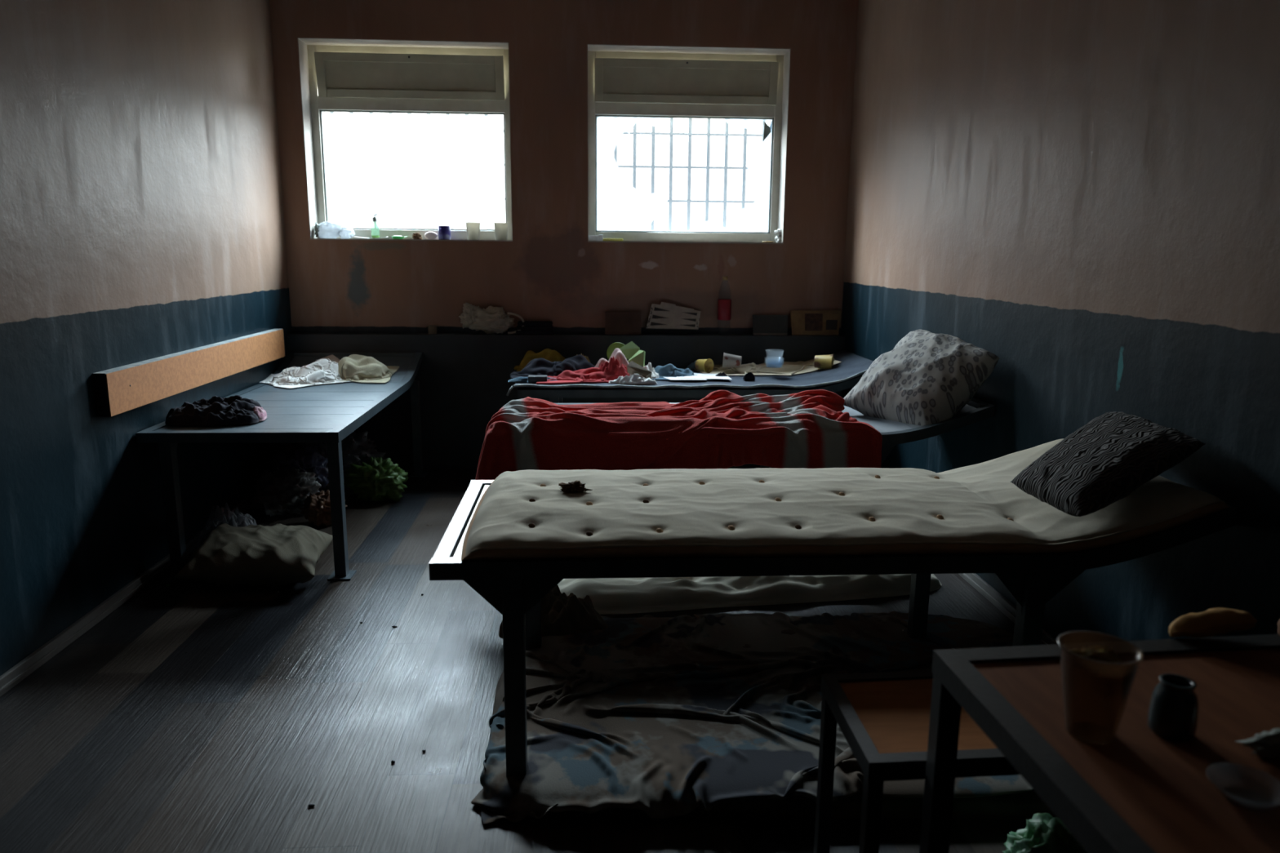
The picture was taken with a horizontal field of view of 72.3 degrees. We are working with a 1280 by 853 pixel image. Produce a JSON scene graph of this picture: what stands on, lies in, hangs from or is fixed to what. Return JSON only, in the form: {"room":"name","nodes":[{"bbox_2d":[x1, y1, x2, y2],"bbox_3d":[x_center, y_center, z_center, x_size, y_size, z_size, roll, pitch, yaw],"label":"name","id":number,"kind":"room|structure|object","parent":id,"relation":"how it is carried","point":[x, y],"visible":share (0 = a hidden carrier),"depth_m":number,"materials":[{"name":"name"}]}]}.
{"room":"prison interior","nodes":[
{"label":"prison interior","id":0,"kind":"room"},
{"bbox_2d":[0,0,292,675],"bbox_3d":[-2.169,-0.595,2.001,0.200,3.250,7.403,0,11,-3],"label":"wall","id":1,"kind":"structure","parent":0,"point":[142,214],"depth_m":3.59,"materials":[{"name":"paint"}]},
{"bbox_2d":[0,493,254,697],"bbox_3d":[-2.073,0.961,2.364,0.024,0.058,7.095,0,11,-3],"label":"baseboard","id":2,"kind":"structure","parent":1,"relation":"attached to","point":[18,673],"depth_m":3.37,"materials":[{"name":"plastic"}]},
{"bbox_2d":[92,328,284,417],"bbox_3d":[-2.186,-0.324,4.468,0.054,0.174,2.050,0,11,-3],"label":"board","id":3,"kind":"object","parent":1,"relation":"attached to","point":[120,389],"visible":1,"depth_m":4.07,"materials":[{"name":"wood"}]},
{"bbox_2d":[0,467,1028,852],"bbox_3d":[-0.258,1.022,2.539,4.068,0.100,7.603,0,11,-3],"label":"floor","id":4,"kind":"structure","parent":0,"point":[193,717],"depth_m":2.73,"materials":[{"name":"wood"}]},
{"bbox_2d":[195,502,256,551],"bbox_3d":[-2.037,0.483,4.318,0.262,0.233,0.428,0,11,-3],"label":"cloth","id":5,"kind":"object","parent":4,"relation":"on","point":[221,515],"visible":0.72,"depth_m":4.27,"materials":[{"name":"grey fabric"}]},
{"bbox_2d":[173,523,333,588],"bbox_3d":[-1.735,0.569,4.015,0.606,0.211,0.692,-1,11,-9],"label":"pillow","id":6,"kind":"object","parent":4,"relation":"on","point":[277,556],"visible":1,"depth_m":3.78,"materials":[{"name":"beige fabric"}]},
{"bbox_2d":[135,351,427,582],"bbox_3d":[-1.786,0.102,4.800,0.874,0.796,2.016,0,11,-3],"label":"table","id":7,"kind":"object","parent":4,"relation":"on","point":[328,413],"visible":0.78,"depth_m":3.97,"materials":[{"name":"grey paint"}]},
{"bbox_2d":[164,395,266,426],"bbox_3d":[-1.955,-0.084,4.058,0.433,0.104,0.335,0,11,-3],"label":"trousers","id":8,"kind":"object","parent":7,"relation":"on","point":[236,410],"visible":1,"depth_m":3.96,"materials":[{"name":"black fabric"}]},
{"bbox_2d":[258,354,350,388],"bbox_3d":[-2.001,-0.343,5.318,0.496,0.118,0.567,10,15,40],"label":"cloth","id":9,"kind":"object","parent":7,"relation":"on","point":[325,370],"visible":0.91,"depth_m":5.25,"materials":[{"name":"white fabric"}]},
{"bbox_2d":[337,354,399,383],"bbox_3d":[-1.712,-0.362,5.383,0.430,0.140,0.355,2,11,6],"label":"towel","id":10,"kind":"object","parent":7,"relation":"on","point":[357,368],"visible":0.89,"depth_m":5.33,"materials":[{"name":"beige fabric"}]},
{"bbox_2d":[249,465,321,516],"bbox_3d":[-1.984,0.352,4.906,0.411,0.261,0.303,0,11,-3],"label":"plant","id":11,"kind":"object","parent":4,"relation":"on","point":[281,492],"visible":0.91,"depth_m":4.83,"materials":[{"name":"green plant"}]},
{"bbox_2d":[265,444,328,492],"bbox_3d":[-1.956,0.286,5.054,0.364,0.332,0.319,0,11,-3],"label":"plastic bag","id":12,"kind":"object","parent":4,"relation":"on","point":[310,460],"visible":0.42,"depth_m":4.99,"materials":[{"name":"black plastic"}]},
{"bbox_2d":[297,489,347,527],"bbox_3d":[-1.707,0.434,4.715,0.230,0.179,0.210,-8,14,-38],"label":"plant","id":13,"kind":"object","parent":4,"relation":"on","point":[317,508],"visible":0.8,"depth_m":4.65,"materials":[{"name":"brown plant"}]},
{"bbox_2d":[272,431,386,494],"bbox_3d":[-1.866,0.161,5.371,0.662,0.456,0.593,3,12,13],"label":"plant","id":14,"kind":"object","parent":4,"relation":"on","point":[357,449],"visible":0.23,"depth_m":5.23,"materials":[{"name":"green plant"}]},
{"bbox_2d":[343,456,408,502],"bbox_3d":[-1.556,0.302,5.180,0.365,0.258,0.312,0,11,-3],"label":"plant","id":15,"kind":"object","parent":4,"relation":"on","point":[379,479],"visible":1,"depth_m":5.10,"materials":[{"name":"green plant"}]},
{"bbox_2d":[517,373,863,468],"bbox_3d":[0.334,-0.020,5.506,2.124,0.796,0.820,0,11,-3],"label":"mattress","id":16,"kind":"object","parent":4,"relation":"on","point":[555,395],"visible":0.23,"depth_m":5.07,"materials":[{"name":"grey fabric"}]},
{"bbox_2d":[506,350,873,395],"bbox_3d":[0.308,-0.346,5.430,2.184,0.182,0.847,0,11,-3],"label":"mat","id":17,"kind":"object","parent":16,"relation":"on","point":[851,366],"visible":0.42,"depth_m":5.21,"materials":[{"name":"blue fabric"}]},
{"bbox_2d":[507,377,555,382],"bbox_3d":[-0.626,-0.280,5.162,0.299,0.030,0.097,0,11,-3],"label":"cloth","id":18,"kind":"object","parent":17,"relation":"on","point":[518,379],"visible":0.5,"depth_m":5.13,"materials":[{"name":"fabric"}]},
{"bbox_2d":[528,374,547,382],"bbox_3d":[-0.598,-0.280,5.133,0.110,0.034,0.070,0,11,-3],"label":"box","id":19,"kind":"object","parent":17,"relation":"on","point":[531,378],"visible":0.98,"depth_m":5.10,"materials":[{"name":"metal"}]},
{"bbox_2d":[514,348,565,371],"bbox_3d":[-0.614,-0.437,5.680,0.405,0.135,0.260,0,11,-3],"label":"cloth","id":20,"kind":"object","parent":17,"relation":"on","point":[548,354],"visible":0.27,"depth_m":5.65,"materials":[{"name":"yellow fabric"}]},
{"bbox_2d":[510,358,577,378],"bbox_3d":[-0.548,-0.364,5.392,0.502,0.112,0.315,0,11,-3],"label":"clothing pile","id":21,"kind":"object","parent":17,"relation":"on","point":[536,366],"visible":0.57,"depth_m":5.34,"materials":[{"name":"blue fabric"}]},
{"bbox_2d":[562,354,595,370],"bbox_3d":[-0.388,-0.382,5.447,0.383,0.128,0.283,0,11,-3],"label":"garment","id":22,"kind":"object","parent":17,"relation":"on","point":[579,362],"visible":0.2,"depth_m":5.41,"materials":[{"name":"blue fabric"}]},
{"bbox_2d":[536,367,622,384],"bbox_3d":[-0.311,-0.314,5.240,0.598,0.076,0.339,0,11,-3],"label":"fleece","id":23,"kind":"object","parent":17,"relation":"on","point":[593,375],"visible":0.84,"depth_m":5.18},
{"bbox_2d":[600,356,629,378],"bbox_3d":[-0.158,-0.348,5.248,0.200,0.138,0.115,0,11,-3],"label":"cloth","id":24,"kind":"object","parent":23,"relation":"on","point":[614,365],"visible":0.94,"depth_m":5.22,"materials":[{"name":"red fabric"}]},
{"bbox_2d":[576,353,591,363],"bbox_3d":[-0.376,-0.410,5.589,0.149,0.122,0.130,0,11,-3],"label":"clothing pile","id":25,"kind":"object","parent":17,"relation":"on","point":[585,357],"visible":0.05,"depth_m":5.58,"materials":[{"name":"grey fabric"}]},
{"bbox_2d":[594,347,631,375],"bbox_3d":[-0.201,-0.398,5.417,0.419,0.174,0.351,4,12,15],"label":"garment","id":26,"kind":"object","parent":17,"relation":"on","point":[617,353],"visible":0.09,"depth_m":5.37,"materials":[{"name":"fabric"}]},
{"bbox_2d":[606,342,627,359],"bbox_3d":[-0.140,-0.462,5.525,0.140,0.137,0.037,0,11,-3],"label":"plate","id":27,"kind":"object","parent":26,"relation":"on","point":[612,347],"visible":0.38,"depth_m":5.52,"materials":[{"name":"green plastic"}]},
{"bbox_2d":[619,341,645,366],"bbox_3d":[-0.051,-0.452,5.437,0.189,0.147,0.104,4,12,19],"label":"open box","id":28,"kind":"object","parent":26,"relation":"on","point":[631,351],"visible":0.89,"depth_m":5.44,"materials":[{"name":"green cardboard"}]},
{"bbox_2d":[608,373,657,384],"bbox_3d":[-0.043,-0.284,5.132,0.283,0.058,0.106,0,11,-3],"label":"cloth","id":29,"kind":"object","parent":17,"relation":"on","point":[635,379],"visible":1,"depth_m":5.10,"materials":[{"name":"grey fabric"}]},
{"bbox_2d":[626,360,652,378],"bbox_3d":[-0.002,-0.321,5.162,0.146,0.130,0.058,2,11,7],"label":"cardboard box","id":30,"kind":"object","parent":17,"relation":"on","point":[633,367],"visible":0.86,"depth_m":5.14,"materials":[{"name":"beige cardboard"}]},
{"bbox_2d":[650,364,713,380],"bbox_3d":[0.234,-0.346,5.393,0.420,0.084,0.335,0,11,-3],"label":"towel","id":31,"kind":"object","parent":17,"relation":"on","point":[668,370],"visible":0.75,"depth_m":5.35,"materials":[{"name":"blue fabric"}]},
{"bbox_2d":[643,362,658,378],"bbox_3d":[0.057,-0.349,5.379,0.114,0.092,0.230,0,11,-3],"label":"bag","id":32,"kind":"object","parent":31,"relation":"on","point":[649,366],"visible":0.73,"depth_m":5.33,"materials":[{"name":"plastic"}]},
{"bbox_2d":[663,377,707,380],"bbox_3d":[0.250,-0.300,5.328,0.225,0.002,0.298,-3,12,-17],"label":"paper sheet","id":33,"kind":"object","parent":17,"relation":"on","point":[668,378],"visible":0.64,"depth_m":5.24,"materials":[{"name":"white paper"}]},
{"bbox_2d":[675,373,731,379],"bbox_3d":[0.396,-0.309,5.365,0.343,0.002,0.230,2,11,8],"label":"paper sheet","id":34,"kind":"object","parent":33,"relation":"on","point":[700,375],"visible":0.71,"depth_m":5.32,"materials":[{"name":"white paper"}]},
{"bbox_2d":[715,372,727,376],"bbox_3d":[0.499,-0.314,5.362,0.080,0.037,0.051,0,11,-3],"label":"sock","id":35,"kind":"object","parent":34,"relation":"on","point":[720,374],"visible":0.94,"depth_m":5.35,"materials":[{"name":"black fabric"}]},
{"bbox_2d":[742,372,755,380],"bbox_3d":[0.660,-0.307,5.303,0.074,0.048,0.053,0,11,-3],"label":"sock","id":36,"kind":"object","parent":17,"relation":"on","point":[749,375],"visible":1,"depth_m":5.29,"materials":[{"name":"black fabric"}]},
{"bbox_2d":[694,358,841,375],"bbox_3d":[0.812,-0.401,5.682,0.904,0.086,0.443,0,11,-3],"label":"shirt","id":37,"kind":"object","parent":17,"relation":"on","point":[788,368],"visible":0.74,"depth_m":5.61,"materials":[{"name":"beige fabric"}]},
{"bbox_2d":[687,360,696,369],"bbox_3d":[0.391,-0.412,5.793,0.163,0.060,0.103,0,11,-3],"label":"sock","id":38,"kind":"object","parent":37,"relation":"on","point":[691,366],"visible":0.15,"depth_m":5.77,"materials":[{"name":"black fabric"}]},
{"bbox_2d":[694,358,713,373],"bbox_3d":[0.402,-0.386,5.529,0.092,0.092,0.090,-10,15,-42],"label":"paper cup","id":39,"kind":"object","parent":37,"relation":"on","point":[706,366],"visible":1,"depth_m":5.52,"materials":[{"name":"yellow paper"}]},
{"bbox_2d":[695,364,722,369],"bbox_3d":[0.517,-0.385,5.708,0.312,0.042,0.145,0,11,-3],"label":"cloth","id":40,"kind":"object","parent":37,"relation":"on","point":[715,366],"visible":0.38,"depth_m":5.68,"materials":[{"name":"beige fabric"}]},
{"bbox_2d":[722,352,742,368],"bbox_3d":[0.586,-0.421,5.577,0.121,0.100,0.100,1,11,4],"label":"paper cup","id":41,"kind":"object","parent":37,"relation":"on","point":[729,360],"visible":1,"depth_m":5.54,"materials":[{"name":"white paper"}]},
{"bbox_2d":[764,348,784,367],"bbox_3d":[0.834,-0.423,5.440,0.122,0.107,0.122,0,11,-3],"label":"plastic tub","id":42,"kind":"object","parent":37,"relation":"on","point":[782,363],"visible":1,"depth_m":5.44,"materials":[{"name":"plastic"}]},
{"bbox_2d":[813,354,833,368],"bbox_3d":[1.153,-0.405,5.503,0.110,0.102,0.102,4,12,18],"label":"paper cup","id":43,"kind":"object","parent":17,"relation":"on","point":[823,362],"visible":0.96,"depth_m":5.47,"materials":[{"name":"yellow paper"}]},
{"bbox_2d":[557,573,941,614],"bbox_3d":[0.455,0.622,4.015,1.758,0.120,0.728,-2,11,-10],"label":"mattress","id":44,"kind":"object","parent":4,"relation":"on","point":[608,596],"visible":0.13,"depth_m":3.70,"materials":[{"name":"grey fabric"}]},
{"bbox_2d":[492,629,1056,819],"bbox_3d":[0.489,0.872,2.847,1.934,0.086,1.206,0,11,-3],"label":"mattress","id":45,"kind":"object","parent":4,"relation":"on","point":[1020,806],"visible":0.08,"depth_m":2.31,"materials":[{"name":"black fabric"}]},
{"bbox_2d":[471,611,1033,824],"bbox_3d":[0.495,0.853,2.856,1.965,0.108,1.278,0,11,-3],"label":"blanket","id":46,"kind":"object","parent":45,"relation":"on","point":[606,728],"visible":0.69,"depth_m":2.65,"materials":[{"name":"grey fabric"}]},
{"bbox_2d":[498,584,608,639],"bbox_3d":[-0.321,0.691,3.337,0.426,0.177,0.336,0,11,-3],"label":"cloth","id":47,"kind":"object","parent":46,"relation":"on","point":[562,614],"visible":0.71,"depth_m":3.24,"materials":[{"name":"black fabric"}]},
{"bbox_2d":[428,480,1238,777],"bbox_3d":[0.499,0.531,2.740,2.124,0.796,0.860,0,11,-3],"label":"bed","id":48,"kind":"object","parent":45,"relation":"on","point":[516,588],"visible":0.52,"depth_m":2.31,"materials":[{"name":"grey paint"}]},
{"bbox_2d":[461,438,1231,560],"bbox_3d":[0.524,0.185,2.673,2.047,0.156,0.809,0,11,-3],"label":"mattress","id":49,"kind":"object","parent":48,"relation":"on","point":[974,508],"visible":0.88,"depth_m":2.44,"materials":[{"name":"beige fabric"}]},
{"bbox_2d":[558,480,591,492],"bbox_3d":[-0.196,0.179,2.673,0.106,0.025,0.073,0,11,-3],"label":"scrap","id":50,"kind":"object","parent":49,"relation":"on","point":[575,486],"visible":1,"depth_m":2.66,"materials":[{"name":"black"}]},
{"bbox_2d":[1009,411,1204,516],"bbox_3d":[1.367,0.097,2.503,0.738,0.202,0.371,-9,14,-39],"label":"cushion","id":51,"kind":"object","parent":49,"relation":"on","point":[1100,464],"visible":1,"depth_m":2.39,"materials":[{"name":"black fabric"}]},
{"bbox_2d":[555,397,995,464],"bbox_3d":[0.416,0.241,4.123,2.124,0.825,0.840,0,11,-3],"label":"bed","id":52,"kind":"object","parent":4,"relation":"on","point":[893,433],"visible":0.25,"depth_m":3.73,"materials":[{"name":"grey paint"}]},
{"bbox_2d":[475,389,882,479],"bbox_3d":[0.120,0.186,3.963,1.784,0.645,0.759,-1,11,-6],"label":"blanket","id":53,"kind":"object","parent":52,"relation":"on","point":[722,428],"visible":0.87,"depth_m":3.67,"materials":[{"name":"red fabric"}]},
{"bbox_2d":[843,328,999,426],"bbox_3d":[1.208,-0.210,4.020,0.486,0.448,0.886,0,11,-3],"label":"pillow","id":54,"kind":"object","parent":52,"relation":"on","point":[927,378],"visible":0.91,"depth_m":3.82,"materials":[{"name":"fabric"}]},
{"bbox_2d":[813,670,1019,852],"bbox_3d":[0.747,0.845,1.898,0.663,0.515,0.380,0,11,-3],"label":"stool","id":55,"kind":"object","parent":4,"relation":"on","point":[883,717],"visible":0.48,"depth_m":1.79,"materials":[{"name":"metal"}]},
{"bbox_2d":[1002,813,1087,852],"bbox_3d":[0.944,0.989,1.990,0.207,0.199,0.235,0,11,-3],"label":"bag","id":56,"kind":"object","parent":4,"relation":"on","point":[1042,833],"visible":0.8,"depth_m":1.97,"materials":[{"name":"green plastic"}]},
{"bbox_2d":[919,634,1279,852],"bbox_3d":[1.072,0.860,1.231,1.040,0.750,1.050,0,11,-3],"label":"table","id":57,"kind":"object","parent":4,"relation":"on","point":[1141,791],"visible":1,"depth_m":1.33,"materials":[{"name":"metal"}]},
{"bbox_2d":[1057,631,1143,744],"bbox_3d":[0.679,0.394,1.310,0.114,0.138,0.114,0,11,-3],"label":"plastic cup","id":58,"kind":"object","parent":57,"relation":"on","point":[1095,660],"visible":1,"depth_m":1.29,"materials":[{"name":"plastic"}]},
{"bbox_2d":[1147,673,1199,742],"bbox_3d":[0.802,0.421,1.317,0.064,0.084,0.064,0,11,-3],"label":"jar","id":59,"kind":"object","parent":57,"relation":"on","point":[1173,711],"visible":1,"depth_m":1.30,"materials":[{"name":"black ceramic"}]},
{"bbox_2d":[1168,608,1257,637],"bbox_3d":[1.077,0.368,1.648,0.170,0.051,0.056,-1,11,-7],"label":"bread","id":60,"kind":"object","parent":57,"relation":"on","point":[1213,621],"visible":1,"depth_m":1.63,"materials":[{"name":"brown food"}]},
{"bbox_2d":[1206,763,1279,811],"bbox_3d":[0.805,0.483,1.164,0.094,0.022,0.094,0,11,-3],"label":"glass dish","id":61,"kind":"object","parent":57,"relation":"on","point":[1246,804],"visible":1,"depth_m":1.14,"materials":[{"name":"clear glass"}]},
{"bbox_2d":[1235,728,1279,758],"bbox_3d":[0.919,0.458,1.269,0.109,0.032,0.052,0,11,-3],"label":"packet","id":62,"kind":"object","parent":57,"relation":"on","point":[1266,744],"visible":1,"depth_m":1.26,"materials":[{"name":"grey plastic"}]},
{"bbox_2d":[1277,619,1279,635],"bbox_3d":[1.259,0.369,1.651,0.120,0.050,0.057,-3,12,-15],"label":"bread","id":63,"kind":"object","parent":57,"relation":"on","point":[1278,622],"visible":1,"depth_m":1.65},
{"bbox_2d":[269,0,858,334],"bbox_3d":[-0.468,-1.373,5.982,4.068,3.250,0.497,0,11,-3],"label":"wall","id":64,"kind":"structure","parent":0,"point":[549,270],"depth_m":5.71,"materials":[{"name":"paint"}]},
{"bbox_2d":[321,111,331,222],"bbox_3d":[-1.498,-1.885,5.949,1.300,1.220,0.240,0,11,-3],"label":"trim","id":65,"kind":"structure","parent":64,"relation":"attached to","point":[322,113],"depth_m":6.02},
{"bbox_2d":[297,37,512,241],"bbox_3d":[-1.481,-1.826,5.665,1.300,1.224,0.192,0,11,-3],"label":"trim","id":66,"kind":"structure","parent":64,"relation":"attached to","point":[303,42],"depth_m":5.59,"materials":[{"name":"paint"}]},
{"bbox_2d":[314,220,355,238],"bbox_3d":[-2.000,-1.287,5.736,0.259,0.113,0.111,0,11,-3],"label":"bag","id":67,"kind":"object","parent":66,"relation":"on","point":[327,229],"visible":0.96,"depth_m":5.71,"materials":[{"name":"grey plastic"}]},
{"bbox_2d":[370,213,379,237],"bbox_3d":[-1.738,-1.317,5.752,0.055,0.161,0.055,0,11,-3],"label":"pump bottle","id":68,"kind":"object","parent":66,"relation":"on","point":[374,219],"visible":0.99,"depth_m":5.74,"materials":[{"name":"green plastic"}]},
{"bbox_2d":[391,235,407,239],"bbox_3d":[-1.586,-1.245,5.771,0.102,0.024,0.086,0,11,-3],"label":"soap dish","id":69,"kind":"object","parent":66,"relation":"on","point":[395,237],"visible":0.89,"depth_m":5.75,"materials":[{"name":"green plastic"}]},
{"bbox_2d":[412,232,422,239],"bbox_3d":[-1.469,-1.256,5.776,0.072,0.045,0.051,0,11,-3],"label":"paper scrap","id":70,"kind":"object","parent":66,"relation":"on","point":[416,235],"visible":0.96,"depth_m":5.76,"materials":[{"name":"brown paper"}]},
{"bbox_2d":[424,231,437,239],"bbox_3d":[-1.379,-1.260,5.780,0.084,0.051,0.027,0,11,-3],"label":"oval dish","id":71,"kind":"object","parent":66,"relation":"on","point":[429,235],"visible":0.94,"depth_m":5.77,"materials":[{"name":"white ceramic"}]},
{"bbox_2d":[437,225,450,239],"bbox_3d":[-1.289,-1.275,5.766,0.080,0.090,0.111,0,11,-3],"label":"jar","id":72,"kind":"object","parent":66,"relation":"on","point":[444,231],"visible":0.86,"depth_m":5.75,"materials":[{"name":"blue glass"}]},
{"bbox_2d":[465,222,480,239],"bbox_3d":[-1.101,-1.290,5.790,0.102,0.112,0.102,0,11,-3],"label":"plastic cup","id":73,"kind":"object","parent":66,"relation":"on","point":[473,228],"visible":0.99,"depth_m":5.76,"materials":[{"name":"white plastic"}]},
{"bbox_2d":[493,222,509,239],"bbox_3d":[-0.918,-1.290,5.801,0.102,0.112,0.102,1,11,-4],"label":"plastic cup","id":74,"kind":"object","parent":66,"relation":"on","point":[500,228],"visible":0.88,"depth_m":5.77,"materials":[{"name":"white plastic"}]},
{"bbox_2d":[306,44,511,239],"bbox_3d":[-1.486,-1.846,5.753,1.300,1.220,0.151,0,11,-3],"label":"window","id":75,"kind":"structure","parent":64,"relation":"in","point":[343,78],"depth_m":5.66,"materials":[{"name":"white plastic"}]},
{"bbox_2d":[323,111,505,229],"bbox_3d":[-1.502,-1.896,6.005,1.288,1.200,0.018,0,11,-3],"label":"bars","id":76,"kind":"object","parent":64,"relation":"attached to","point":[332,128],"visible":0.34,"depth_m":6.02,"materials":[{"name":"metal"}]},
{"bbox_2d":[286,333,844,470],"bbox_3d":[-0.460,-0.166,5.914,3.668,0.910,0.108,0,11,-3],"label":"wall","id":77,"kind":"structure","parent":64,"relation":"attached to","point":[464,378],"depth_m":5.82,"materials":[{"name":"paint"}]},
{"bbox_2d":[426,324,437,334],"bbox_3d":[-1.364,-0.636,5.762,0.066,0.055,0.066,0,11,-3],"label":"cup","id":78,"kind":"object","parent":77,"relation":"on","point":[432,329],"visible":1,"depth_m":5.74,"materials":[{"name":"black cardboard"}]},
{"bbox_2d":[458,302,524,333],"bbox_3d":[-0.973,-0.713,5.762,0.432,0.211,0.111,0,11,-3],"label":"plastic bag","id":79,"kind":"object","parent":77,"relation":"on","point":[491,320],"visible":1,"depth_m":5.73,"materials":[{"name":"white plastic"}]},
{"bbox_2d":[515,320,554,334],"bbox_3d":[-0.696,-0.654,5.799,0.250,0.085,0.080,0,11,-3],"label":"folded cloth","id":80,"kind":"object","parent":77,"relation":"on","point":[531,327],"visible":1,"depth_m":5.76,"materials":[{"name":"black fabric"}]},
{"bbox_2d":[604,311,640,334],"bbox_3d":[-0.113,-0.687,5.842,0.239,0.155,0.059,0,11,-3],"label":"box","id":81,"kind":"object","parent":77,"relation":"on","point":[615,322],"visible":1,"depth_m":5.83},
{"bbox_2d":[645,302,701,329],"bbox_3d":[0.223,-0.738,5.847,0.369,0.183,0.052,0,11,-3],"label":"board","id":82,"kind":"object","parent":77,"relation":"on","point":[664,315],"visible":1,"depth_m":5.84,"materials":[{"name":"cardboard"}]},
{"bbox_2d":[717,276,731,335],"bbox_3d":[0.563,-0.804,5.843,0.088,0.386,0.088,0,11,-3],"label":"bottle","id":83,"kind":"object","parent":77,"relation":"on","point":[724,306],"visible":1,"depth_m":5.81,"materials":[{"name":"red plastic"}]},
{"bbox_2d":[752,315,787,335],"bbox_3d":[0.875,-0.682,5.894,0.240,0.135,0.057,0,11,-3],"label":"book","id":84,"kind":"object","parent":77,"relation":"on","point":[762,325],"visible":1,"depth_m":5.88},
{"bbox_2d":[790,311,840,335],"bbox_3d":[1.184,-0.698,5.910,0.342,0.165,0.047,0,11,-3],"label":"picture card","id":85,"kind":"object","parent":77,"relation":"on","point":[802,322],"visible":1,"depth_m":5.90,"materials":[{"name":"brown cardboard"}]},
{"bbox_2d":[804,313,822,330],"bbox_3d":[1.171,-0.703,5.903,0.122,0.114,0.026,0,11,-3],"label":"picture","id":86,"kind":"object","parent":85,"relation":"attached to","point":[813,322],"depth_m":5.90},
{"bbox_2d":[826,320,837,329],"bbox_3d":[1.292,-0.685,5.910,0.080,0.065,0.015,0,11,-3],"label":"picture","id":87,"kind":"object","parent":85,"relation":"attached to","point":[830,324],"depth_m":5.91},
{"bbox_2d":[587,50,783,242],"bbox_3d":[0.300,-1.854,5.869,1.300,1.220,0.129,0,11,-3],"label":"window","id":88,"kind":"structure","parent":64,"relation":"in","point":[625,88],"depth_m":5.83,"materials":[{"name":"white plastic"}]},
{"bbox_2d":[586,44,791,244],"bbox_3d":[0.306,-1.832,5.770,1.300,1.224,0.192,0,11,-3],"label":"trim","id":89,"kind":"structure","parent":64,"relation":"attached to","point":[786,52],"depth_m":5.71,"materials":[{"name":"paint"}]},
{"bbox_2d":[588,235,603,240],"bbox_3d":[-0.296,-1.256,5.835,0.098,0.041,0.044,0,11,-3],"label":"carton","id":90,"kind":"object","parent":89,"relation":"on","point":[591,237],"visible":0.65,"depth_m":5.82,"materials":[{"name":"white cardboard"}]},
{"bbox_2d":[603,238,622,240],"bbox_3d":[-0.181,-1.244,5.839,0.136,0.018,0.030,0,11,-3],"label":"box","id":91,"kind":"object","parent":89,"relation":"on","point":[604,239],"visible":0.68,"depth_m":5.82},
{"bbox_2d":[773,228,781,242],"bbox_3d":[0.931,-1.284,5.891,0.075,0.094,0.056,0,11,-3],"label":"tissue","id":92,"kind":"object","parent":89,"relation":"on","point":[778,233],"visible":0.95,"depth_m":5.88,"materials":[{"name":"white paper"}]},
{"bbox_2d":[613,118,764,231],"bbox_3d":[0.285,-1.902,6.110,1.288,1.200,0.018,0,11,-3],"label":"bars","id":93,"kind":"object","parent":64,"relation":"attached to","point":[634,133],"visible":0.26,"depth_m":6.12,"materials":[{"name":"metal"}]},
{"bbox_2d":[840,0,1279,644],"bbox_3d":[1.693,-0.608,2.228,0.200,3.250,7.403,0,11,-3],"label":"wall","id":94,"kind":"structure","parent":0,"point":[1082,195],"depth_m":3.00,"materials":[{"name":"paint"}]},
{"bbox_2d":[958,573,1060,644],"bbox_3d":[1.565,0.949,2.578,0.024,0.058,7.095,0,11,-3],"label":"baseboard","id":95,"kind":"structure","parent":94,"relation":"attached to","point":[1002,603],"depth_m":3.68,"materials":[{"name":"plastic"}]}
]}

